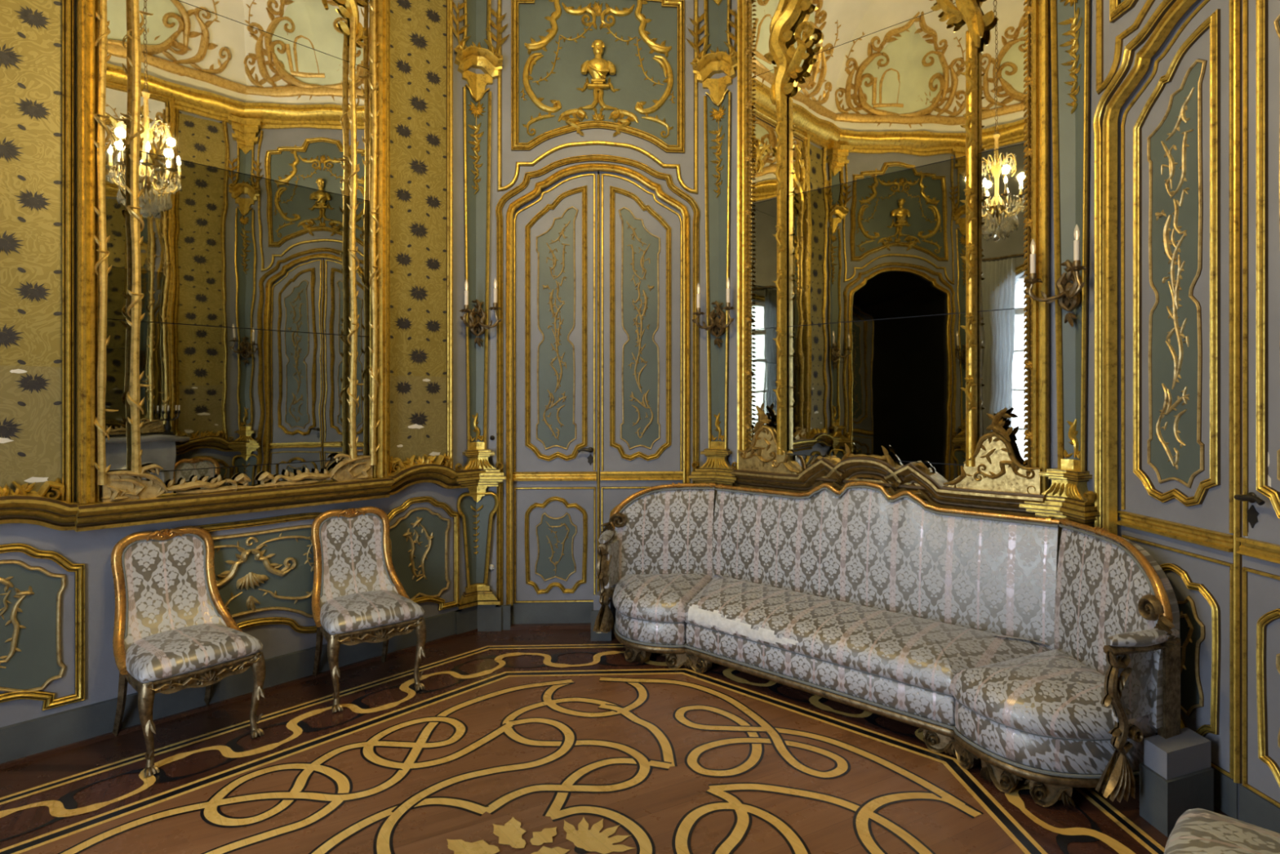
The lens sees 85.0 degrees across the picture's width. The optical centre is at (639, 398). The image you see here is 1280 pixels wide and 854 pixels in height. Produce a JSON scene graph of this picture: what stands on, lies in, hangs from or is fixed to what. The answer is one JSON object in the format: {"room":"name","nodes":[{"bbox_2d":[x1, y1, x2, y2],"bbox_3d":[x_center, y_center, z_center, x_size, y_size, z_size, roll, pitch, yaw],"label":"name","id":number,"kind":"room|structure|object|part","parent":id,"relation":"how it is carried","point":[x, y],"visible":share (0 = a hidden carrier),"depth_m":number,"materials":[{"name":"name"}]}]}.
{"room":"historic interior","nodes":[
{"label":"historic interior","id":0,"kind":"room"},
{"bbox_2d":[0,0,485,727],"bbox_3d":[-2.092,-0.850,3.768,0.260,4.900,2.960,0,0,42],"label":"wall","id":1,"kind":"structure","parent":0,"point":[57,597],"depth_m":3.35,"materials":[{"name":"gold paint"}]},
{"bbox_3d":[-2.785,-1.247,3.047,0.009,3.574,0.411,0,0,43],"label":"silk panel","id":2,"kind":"part","parent":1,"relation":"part of","materials":[{"name":"paint"}]},
{"bbox_3d":[-2.767,-1.270,3.030,0.062,3.580,0.492,0,0,42],"label":"silk frame","id":3,"kind":"part","parent":1,"relation":"part of","materials":[{"name":"gold metal"}]},
{"bbox_3d":[-2.113,1.010,3.787,0.004,0.590,2.442,0,0,43],"label":"green panel","id":4,"kind":"part","parent":1,"relation":"part of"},
{"bbox_3d":[-2.103,1.020,3.778,0.030,0.766,2.596,0,0,42],"label":"dado moulding","id":5,"kind":"part","parent":1,"relation":"part of","materials":[{"name":"gold metal"}]},
{"bbox_2d":[75,0,386,503],"bbox_3d":[-2.042,-1.270,3.722,0.198,3.580,1.486,0,0,42],"label":"mirror","id":6,"kind":"object","parent":1,"relation":"attached to","point":[231,155],"visible":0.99,"depth_m":3.67,"materials":[{"name":"clear glass"}]},
{"bbox_3d":[-2.088,0.430,3.764,0.004,0.136,1.330,0,0,42],"label":"mirror pane","id":7,"kind":"part","parent":6,"relation":"part of","materials":[{"name":"clear glass"}]},
{"bbox_3d":[-2.088,-1.600,3.764,0.004,0.796,1.330,0,0,42],"label":"mirror pane","id":8,"kind":"part","parent":6,"relation":"part of","materials":[{"name":"clear glass"}]},
{"bbox_3d":[-2.088,-0.787,3.764,0.004,0.821,1.330,0,0,42],"label":"mirror pane","id":9,"kind":"part","parent":6,"relation":"part of","materials":[{"name":"clear glass"}]},
{"bbox_3d":[-2.088,-0.007,3.764,0.004,0.731,1.330,0,0,42],"label":"mirror pane","id":10,"kind":"part","parent":6,"relation":"part of","materials":[{"name":"clear glass"}]},
{"bbox_3d":[-2.088,-2.480,3.764,0.004,0.956,1.330,0,0,42],"label":"mirror pane","id":11,"kind":"part","parent":6,"relation":"part of","materials":[{"name":"clear glass"}]},
{"bbox_2d":[0,609,477,769],"bbox_3d":[-2.096,1.518,3.771,0.054,0.165,2.880,0,0,43],"label":"baseboard","id":12,"kind":"structure","parent":1,"relation":"attached to","point":[22,742],"depth_m":3.52,"materials":[{"name":"grey paint"}]},
{"bbox_3d":[-1.434,-1.247,4.521,0.009,3.574,0.411,0,0,42],"label":"silk panel","id":13,"kind":"part","parent":1,"relation":"part of","materials":[{"name":"paint"}]},
{"bbox_3d":[-1.416,-1.270,4.505,0.062,3.580,0.492,0,0,43],"label":"silk frame","id":14,"kind":"part","parent":1,"relation":"part of","materials":[{"name":"gold metal"}]},
{"bbox_2d":[448,0,509,634],"bbox_3d":[-1.098,-0.750,4.757,0.415,4.700,0.205,0,0,-25],"label":"pilaster","id":15,"kind":"object","parent":1,"relation":"attached to","point":[477,608],"visible":1,"depth_m":4.81,"materials":[{"name":"green paint"}]},
{"bbox_2d":[459,284,502,347],"bbox_3d":[-1.081,-0.587,4.719,0.290,0.473,0.169,0,0,-25],"label":"wall sconce","id":16,"kind":"object","parent":15,"relation":"attached to","point":[475,323],"visible":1,"depth_m":4.75,"materials":[{"name":"brown metal"}]},
{"bbox_3d":[-1.146,-0.545,4.688,0.079,0.151,0.196,0,0,6],"label":"arm","id":17,"kind":"part","parent":16,"relation":"part of","materials":[{"name":"brown metal"}]},
{"bbox_3d":[-1.110,-0.516,4.782,0.122,0.332,0.030,0,0,-25],"label":"plate","id":18,"kind":"part","parent":16,"relation":"part of","materials":[{"name":"brown metal"}]},
{"bbox_3d":[-1.021,-0.560,4.767,0.174,0.181,0.083,0,0,28],"label":"arm","id":19,"kind":"part","parent":16,"relation":"part of","materials":[{"name":"brown metal"}]},
{"bbox_2d":[0,628,1168,853],"bbox_3d":[-0.425,1.621,2.240,4.824,0.058,5.527,0,0,42],"label":"floor","id":20,"kind":"structure","parent":0,"point":[517,741],"depth_m":2.93,"materials":[{"name":"brown wood"}]},
{"bbox_2d":[111,525,266,777],"bbox_3d":[-2.153,1.125,3.300,0.602,0.962,0.527,0,0,38],"label":"chair","id":21,"kind":"object","parent":20,"relation":"on","point":[176,624],"visible":1,"depth_m":3.30,"materials":[{"name":"white fabric"}]},
{"bbox_3d":[-2.450,1.410,3.289,0.128,0.392,0.038,0,0,30],"label":"leg","id":22,"kind":"part","parent":21,"relation":"part of","materials":[{"name":"brown metal"}]},
{"bbox_3d":[-2.087,1.405,2.965,0.084,0.389,0.071,0,0,38],"label":"leg","id":23,"kind":"part","parent":21,"relation":"part of","materials":[{"name":"brown metal"}]},
{"bbox_3d":[-2.255,0.937,3.380,0.285,0.518,0.472,0,0,38],"label":"gimp trim","id":24,"kind":"part","parent":21,"relation":"part of","materials":[{"name":"grey fabric"}]},
{"bbox_3d":[-2.261,0.940,3.384,0.329,0.511,0.461,0,0,38],"label":"backrest","id":25,"kind":"part","parent":21,"relation":"part of","materials":[{"name":"white fabric"}]},
{"bbox_3d":[-2.246,0.931,3.373,0.346,0.575,0.527,0,0,38],"label":"frame","id":26,"kind":"part","parent":21,"relation":"part of","materials":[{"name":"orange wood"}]},
{"bbox_3d":[-2.121,1.243,3.274,0.507,0.085,0.494,0,0,38],"label":"seat rail","id":27,"kind":"part","parent":21,"relation":"part of","materials":[{"name":"brown metal"}]},
{"bbox_3d":[-2.128,1.160,3.280,0.499,0.108,0.502,0,0,38],"label":"seat","id":28,"kind":"part","parent":21,"relation":"part of","materials":[{"name":"grey fabric"}]},
{"bbox_3d":[-2.213,1.410,3.591,0.038,0.392,0.128,0,0,-43],"label":"leg","id":29,"kind":"part","parent":21,"relation":"part of","materials":[{"name":"brown metal"}]},
{"bbox_3d":[-1.812,1.405,3.314,0.084,0.389,0.071,0,0,38],"label":"leg","id":30,"kind":"part","parent":21,"relation":"part of","materials":[{"name":"brown metal"}]},
{"bbox_2d":[311,506,426,712],"bbox_3d":[-1.543,1.125,3.910,0.527,0.962,0.602,0,0,-38],"label":"chair","id":31,"kind":"object","parent":20,"relation":"on","point":[362,598],"visible":1,"depth_m":3.96,"materials":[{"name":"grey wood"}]},
{"bbox_3d":[-1.833,1.410,3.971,0.128,0.392,0.038,0,0,44],"label":"leg","id":32,"kind":"part","parent":31,"relation":"part of","materials":[{"name":"brown metal"}]},
{"bbox_3d":[-1.559,1.405,3.569,0.071,0.389,0.084,0,0,-38],"label":"leg","id":33,"kind":"part","parent":31,"relation":"part of","materials":[{"name":"brown metal"}]},
{"bbox_3d":[-1.622,0.937,4.011,0.472,0.518,0.285,0,0,-38],"label":"gimp trim","id":34,"kind":"part","parent":31,"relation":"part of","materials":[{"name":"grey fabric"}]},
{"bbox_3d":[-1.627,0.940,4.018,0.461,0.511,0.329,0,0,-38],"label":"backrest","id":35,"kind":"part","parent":31,"relation":"part of","materials":[{"name":"grey fabric"}]},
{"bbox_3d":[-1.615,0.931,4.003,0.527,0.575,0.346,0,0,-38],"label":"frame","id":36,"kind":"part","parent":31,"relation":"part of","materials":[{"name":"orange wood"}]},
{"bbox_3d":[-1.517,1.243,3.877,0.494,0.085,0.507,0,0,-38],"label":"seat rail","id":37,"kind":"part","parent":31,"relation":"part of","materials":[{"name":"brown metal"}]},
{"bbox_3d":[-1.523,1.160,3.884,0.502,0.108,0.499,0,0,-38],"label":"seat","id":38,"kind":"part","parent":31,"relation":"part of","materials":[{"name":"white fabric"}]},
{"bbox_3d":[-1.531,1.410,4.207,0.038,0.392,0.128,0,0,-30],"label":"leg","id":39,"kind":"part","parent":31,"relation":"part of","materials":[{"name":"brown metal"}]},
{"bbox_3d":[-1.208,1.405,3.842,0.071,0.389,0.084,0,0,-38],"label":"leg","id":40,"kind":"part","parent":31,"relation":"part of","materials":[{"name":"brown metal"}]},
{"bbox_2d":[591,480,1213,836],"bbox_3d":[1.021,1.041,3.818,3.284,1.118,0.936,0,0,42],"label":"sofa","id":41,"kind":"object","parent":20,"relation":"on","point":[1024,646],"visible":1,"depth_m":3.49,"materials":[{"name":"grey fabric"}]},
{"bbox_3d":[-0.175,1.083,4.617,0.028,0.275,0.275,0,0,17],"label":"panel","id":42,"kind":"part","parent":41,"relation":"part of","materials":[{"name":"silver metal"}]},
{"bbox_3d":[0.099,1.488,4.527,0.597,0.048,0.760,0,0,20],"label":"rail","id":43,"kind":"part","parent":41,"relation":"part of","materials":[{"name":"brown metal"}]},
{"bbox_3d":[0.151,0.730,4.776,0.737,0.307,0.064,0,0,-8],"label":"rail","id":44,"kind":"part","parent":41,"relation":"part of","materials":[{"name":"orange wood"}]},
{"bbox_2d":[612,573,712,622],"bbox_3d":[0.098,1.242,4.525,0.613,0.173,0.775,0,0,20],"label":"seat cushion","id":45,"kind":"object","parent":41,"relation":"on","point":[636,597],"depth_m":4.26,"materials":[{"name":"grey fabric"}]},
{"bbox_3d":[0.164,0.934,4.795,0.774,0.651,0.165,0,0,-7],"label":"backrest","id":46,"kind":"part","parent":41,"relation":"part of","materials":[{"name":"grey fabric"}]},
{"bbox_3d":[0.166,0.726,4.770,0.697,0.232,0.044,0,0,-7],"label":"gimp trim","id":47,"kind":"part","parent":41,"relation":"part of","materials":[{"name":"grey fabric"}]},
{"bbox_3d":[1.045,1.488,3.844,2.071,0.048,0.659,0,0,43],"label":"rail","id":48,"kind":"part","parent":41,"relation":"part of","materials":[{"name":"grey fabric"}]},
{"bbox_2d":[684,573,1051,695],"bbox_3d":[1.045,1.242,3.844,2.095,0.173,0.675,0,0,43],"label":"seat cushion","id":49,"kind":"object","parent":41,"relation":"on","point":[922,650],"depth_m":3.57,"materials":[{"name":"grey fabric"}]},
{"bbox_3d":[1.279,0.569,4.099,2.057,0.120,0.011,0,0,43],"label":"gimp trim","id":50,"kind":"part","parent":41,"relation":"part of","materials":[{"name":"grey fabric"}]},
{"bbox_3d":[1.293,0.884,4.114,2.053,0.753,0.132,0,0,43],"label":"backrest","id":51,"kind":"part","parent":41,"relation":"part of","materials":[{"name":"grey fabric"}]},
{"bbox_3d":[1.286,0.550,4.106,2.067,0.136,0.036,0,0,43],"label":"rail","id":52,"kind":"part","parent":41,"relation":"part of","materials":[{"name":"orange wood"}]},
{"bbox_3d":[1.808,1.488,2.961,0.760,0.048,0.597,0,0,-25],"label":"rail","id":53,"kind":"part","parent":41,"relation":"part of","materials":[{"name":"brown metal"}]},
{"bbox_2d":[949,648,1157,739],"bbox_3d":[1.806,1.242,2.960,0.775,0.173,0.613,0,0,-25],"label":"seat cushion","id":54,"kind":"object","parent":41,"relation":"on","point":[1031,694],"depth_m":2.82,"materials":[{"name":"grey fabric"}]},
{"bbox_3d":[2.045,0.726,3.049,0.044,0.232,0.697,0,0,2],"label":"gimp trim","id":55,"kind":"part","parent":41,"relation":"part of","materials":[{"name":"grey fabric"}]},
{"bbox_3d":[2.052,0.730,3.035,0.064,0.307,0.737,0,0,3],"label":"rail","id":56,"kind":"part","parent":41,"relation":"part of","materials":[{"name":"orange wood"}]},
{"bbox_3d":[2.069,0.934,3.049,0.165,0.651,0.774,0,0,2],"label":"backrest","id":57,"kind":"part","parent":41,"relation":"part of","materials":[{"name":"grey fabric"}]},
{"bbox_3d":[1.921,1.083,2.696,0.275,0.275,0.028,0,0,-22],"label":"panel","id":58,"kind":"part","parent":41,"relation":"part of","materials":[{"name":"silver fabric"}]},
{"bbox_3d":[2.051,1.190,2.708,0.113,0.520,0.037,0,0,-25],"label":"arm post","id":59,"kind":"part","parent":41,"relation":"part of","materials":[{"name":"brown wood"}]},
{"bbox_2d":[1164,808,1279,853],"bbox_3d":[1.576,1.125,1.629,0.602,0.962,0.527,0,0,43],"label":"chair","id":60,"kind":"object","parent":20,"relation":"on","point":[1197,830],"visible":1,"depth_m":1.79,"materials":[{"name":"beige fabric"}]},
{"bbox_2d":[475,0,719,624],"bbox_3d":[-0.292,-0.850,4.909,1.782,4.900,0.256,0,0,-3],"label":"wall","id":61,"kind":"structure","parent":0,"point":[580,86],"depth_m":4.87,"materials":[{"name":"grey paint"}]},
{"bbox_2d":[488,564,494,569],"bbox_3d":[-1.031,1.171,4.847,0.042,0.042,0.028,0,0,-2],"label":"wall socket","id":62,"kind":"object","parent":61,"relation":"attached to","point":[491,566],"visible":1,"depth_m":4.84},
{"bbox_2d":[500,604,591,630],"bbox_3d":[-0.291,1.518,4.887,1.362,0.165,0.060,0,0,-2],"label":"baseboard","id":63,"kind":"structure","parent":61,"relation":"attached to","point":[506,624],"depth_m":4.84,"materials":[{"name":"grey paint"}]},
{"bbox_2d":[511,171,683,623],"bbox_3d":[-0.292,-0.002,4.906,1.206,3.195,0.102,0,0,-2],"label":"door","id":64,"kind":"structure","parent":61,"relation":"in","point":[597,295],"depth_m":4.91,"materials":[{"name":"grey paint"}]},
{"bbox_3d":[-0.597,-0.077,4.894,0.582,3.020,0.030,0,0,-2],"label":"moulding","id":65,"kind":"part","parent":64,"relation":"part of","materials":[{"name":"gold metal"}]},
{"bbox_3d":[-0.586,-0.034,4.907,0.292,2.626,0.001,0,0,-2],"label":"green panel","id":66,"kind":"part","parent":64,"relation":"part of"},
{"bbox_3d":[-0.383,0.361,4.885,0.111,0.040,0.068,0,0,-2],"label":"handle","id":67,"kind":"part","parent":64,"relation":"part of","materials":[{"name":"metal"}]},
{"bbox_3d":[-0.348,0.430,4.917,0.048,0.085,0.005,0,0,-3],"label":"keyhole plate","id":68,"kind":"part","parent":64,"relation":"part of","materials":[{"name":"metal"}]},
{"bbox_3d":[0.000,-0.034,4.933,0.292,2.626,0.001,0,0,-3],"label":"green panel","id":69,"kind":"part","parent":64,"relation":"part of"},
{"bbox_3d":[0.012,-0.077,4.920,0.582,3.020,0.030,0,0,-2],"label":"moulding","id":70,"kind":"part","parent":64,"relation":"part of","materials":[{"name":"gold metal"}]},
{"bbox_3d":[-0.291,-2.334,4.870,1.206,1.222,0.035,0,0,-2],"label":"panel moulding","id":71,"kind":"part","parent":61,"relation":"part of","materials":[{"name":"gold metal"}]},
{"bbox_3d":[-0.291,-2.334,4.885,1.156,1.171,0.003,0,0,-2],"label":"green panel","id":72,"kind":"part","parent":61,"relation":"part of","materials":[{"name":"green paint"}]},
{"bbox_2d":[719,0,1057,516],"bbox_3d":[1.349,-0.850,4.175,2.257,4.900,0.238,0,0,42],"label":"wall","id":73,"kind":"structure","parent":0,"point":[909,477],"depth_m":4.08,"materials":[{"name":"gold paint"}]},
{"bbox_2d":[685,0,743,485],"bbox_3d":[0.524,-0.750,4.828,0.415,4.700,0.205,0,0,20],"label":"pilaster","id":74,"kind":"object","parent":73,"relation":"attached to","point":[721,57],"visible":0.73,"depth_m":4.88,"materials":[{"name":"green paint"}]},
{"bbox_2d":[691,284,734,347],"bbox_3d":[0.509,-0.587,4.788,0.290,0.473,0.169,0,0,20],"label":"wall sconce","id":75,"kind":"object","parent":74,"relation":"attached to","point":[717,324],"visible":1,"depth_m":4.83,"materials":[{"name":"brown metal"}]},
{"bbox_3d":[0.441,-0.545,4.813,0.196,0.151,0.079,0,0,-39],"label":"arm","id":76,"kind":"part","parent":75,"relation":"part of","materials":[{"name":"brown metal"}]},
{"bbox_3d":[0.533,-0.516,4.854,0.122,0.332,0.030,0,0,20],"label":"plate","id":77,"kind":"part","parent":75,"relation":"part of","materials":[{"name":"brown metal"}]},
{"bbox_3d":[0.585,-0.560,4.780,0.083,0.181,0.174,0,0,-17],"label":"arm","id":78,"kind":"part","parent":75,"relation":"part of","materials":[{"name":"brown metal"}]},
{"bbox_2d":[737,0,1048,493],"bbox_3d":[1.337,-1.270,4.109,1.860,3.580,0.150,0,0,42],"label":"mirror","id":79,"kind":"object","parent":73,"relation":"attached to","point":[893,155],"visible":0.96,"depth_m":4.04,"materials":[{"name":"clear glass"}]},
{"bbox_3d":[1.367,-2.560,4.141,1.680,0.796,0.004,0,0,42],"label":"mirror pane","id":80,"kind":"part","parent":79,"relation":"part of","materials":[{"name":"clear glass"}]},
{"bbox_3d":[1.367,0.430,4.141,1.680,0.136,0.004,0,0,42],"label":"mirror pane","id":81,"kind":"part","parent":79,"relation":"part of","materials":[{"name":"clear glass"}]},
{"bbox_3d":[1.367,-1.735,4.141,1.680,0.846,0.004,0,0,42],"label":"mirror pane","id":82,"kind":"part","parent":79,"relation":"part of","materials":[{"name":"clear glass"}]},
{"bbox_3d":[1.367,-0.887,4.141,1.680,0.841,0.004,0,0,42],"label":"mirror pane","id":83,"kind":"part","parent":79,"relation":"part of","materials":[{"name":"clear glass"}]},
{"bbox_3d":[1.367,-0.052,4.141,1.680,0.821,0.004,0,0,42],"label":"mirror pane","id":84,"kind":"part","parent":79,"relation":"part of","materials":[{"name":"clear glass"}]},
{"bbox_2d":[1018,0,1100,532],"bbox_3d":[2.071,-0.750,3.410,0.205,4.700,0.415,0,0,-25],"label":"pilaster","id":85,"kind":"object","parent":73,"relation":"attached to","point":[1068,496],"visible":0.62,"depth_m":3.45,"materials":[{"name":"green paint"}]},
{"bbox_2d":[1022,231,1086,326],"bbox_3d":[2.033,-0.587,3.392,0.169,0.473,0.290,0,0,-25],"label":"wall sconce","id":86,"kind":"object","parent":85,"relation":"attached to","point":[1069,292],"visible":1,"depth_m":3.42,"materials":[{"name":"brown metal"}]},
{"bbox_3d":[2.002,-0.545,3.458,0.196,0.151,0.079,0,0,6],"label":"arm","id":87,"kind":"part","parent":86,"relation":"part of","materials":[{"name":"brown metal"}]},
{"bbox_3d":[2.096,-0.516,3.422,0.030,0.332,0.122,0,0,-25],"label":"plate","id":88,"kind":"part","parent":86,"relation":"part of","materials":[{"name":"brown metal"}]},
{"bbox_3d":[2.081,-0.560,3.333,0.083,0.181,0.174,0,0,28],"label":"arm","id":89,"kind":"part","parent":86,"relation":"part of","materials":[{"name":"brown metal"}]},
{"bbox_2d":[1086,0,1201,536],"bbox_3d":[2.223,-0.850,2.604,0.256,4.900,1.782,0,0,-3],"label":"door frame","id":90,"kind":"structure","parent":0,"point":[1127,36],"depth_m":3.20,"materials":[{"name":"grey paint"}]},
{"bbox_3d":[2.183,-2.334,2.603,0.035,1.222,1.206,0,0,-2],"label":"panel moulding","id":91,"kind":"part","parent":90,"relation":"part of","materials":[{"name":"gold metal"}]},
{"bbox_2d":[1116,0,1279,833],"bbox_3d":[2.220,-0.002,2.604,0.102,3.195,1.206,0,0,-2],"label":"door","id":92,"kind":"structure","parent":90,"relation":"in","point":[1200,135],"depth_m":2.69,"materials":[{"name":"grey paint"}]},
{"bbox_3d":[2.208,-0.077,2.909,0.030,3.020,0.582,0,0,-2],"label":"moulding","id":93,"kind":"part","parent":92,"relation":"part of","materials":[{"name":"gold metal"}]},
{"bbox_3d":[2.221,-0.034,2.898,0.001,2.626,0.292,0,0,-3],"label":"green panel","id":94,"kind":"part","parent":92,"relation":"part of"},
{"bbox_3d":[2.207,0.361,2.512,0.068,0.040,0.111,0,0,-2],"label":"handle","id":95,"kind":"part","parent":92,"relation":"part of","materials":[{"name":"metal"}]},
{"bbox_3d":[2.236,0.430,2.549,0.005,0.085,0.048,0,0,-3],"label":"keyhole plate","id":96,"kind":"part","parent":92,"relation":"part of","materials":[{"name":"metal"}]},
{"bbox_3d":[2.234,-0.077,2.299,0.030,3.020,0.582,0,0,-2],"label":"moulding","id":97,"kind":"part","parent":92,"relation":"part of","materials":[{"name":"gold metal"}]},
{"bbox_2d":[1213,805,1230,817],"bbox_3d":[2.201,1.518,2.603,0.061,0.165,1.362,0,0,-3],"label":"baseboard","id":98,"kind":"structure","parent":90,"relation":"attached to","point":[1216,810],"depth_m":2.67,"materials":[{"name":"grey paint"}]}
]}

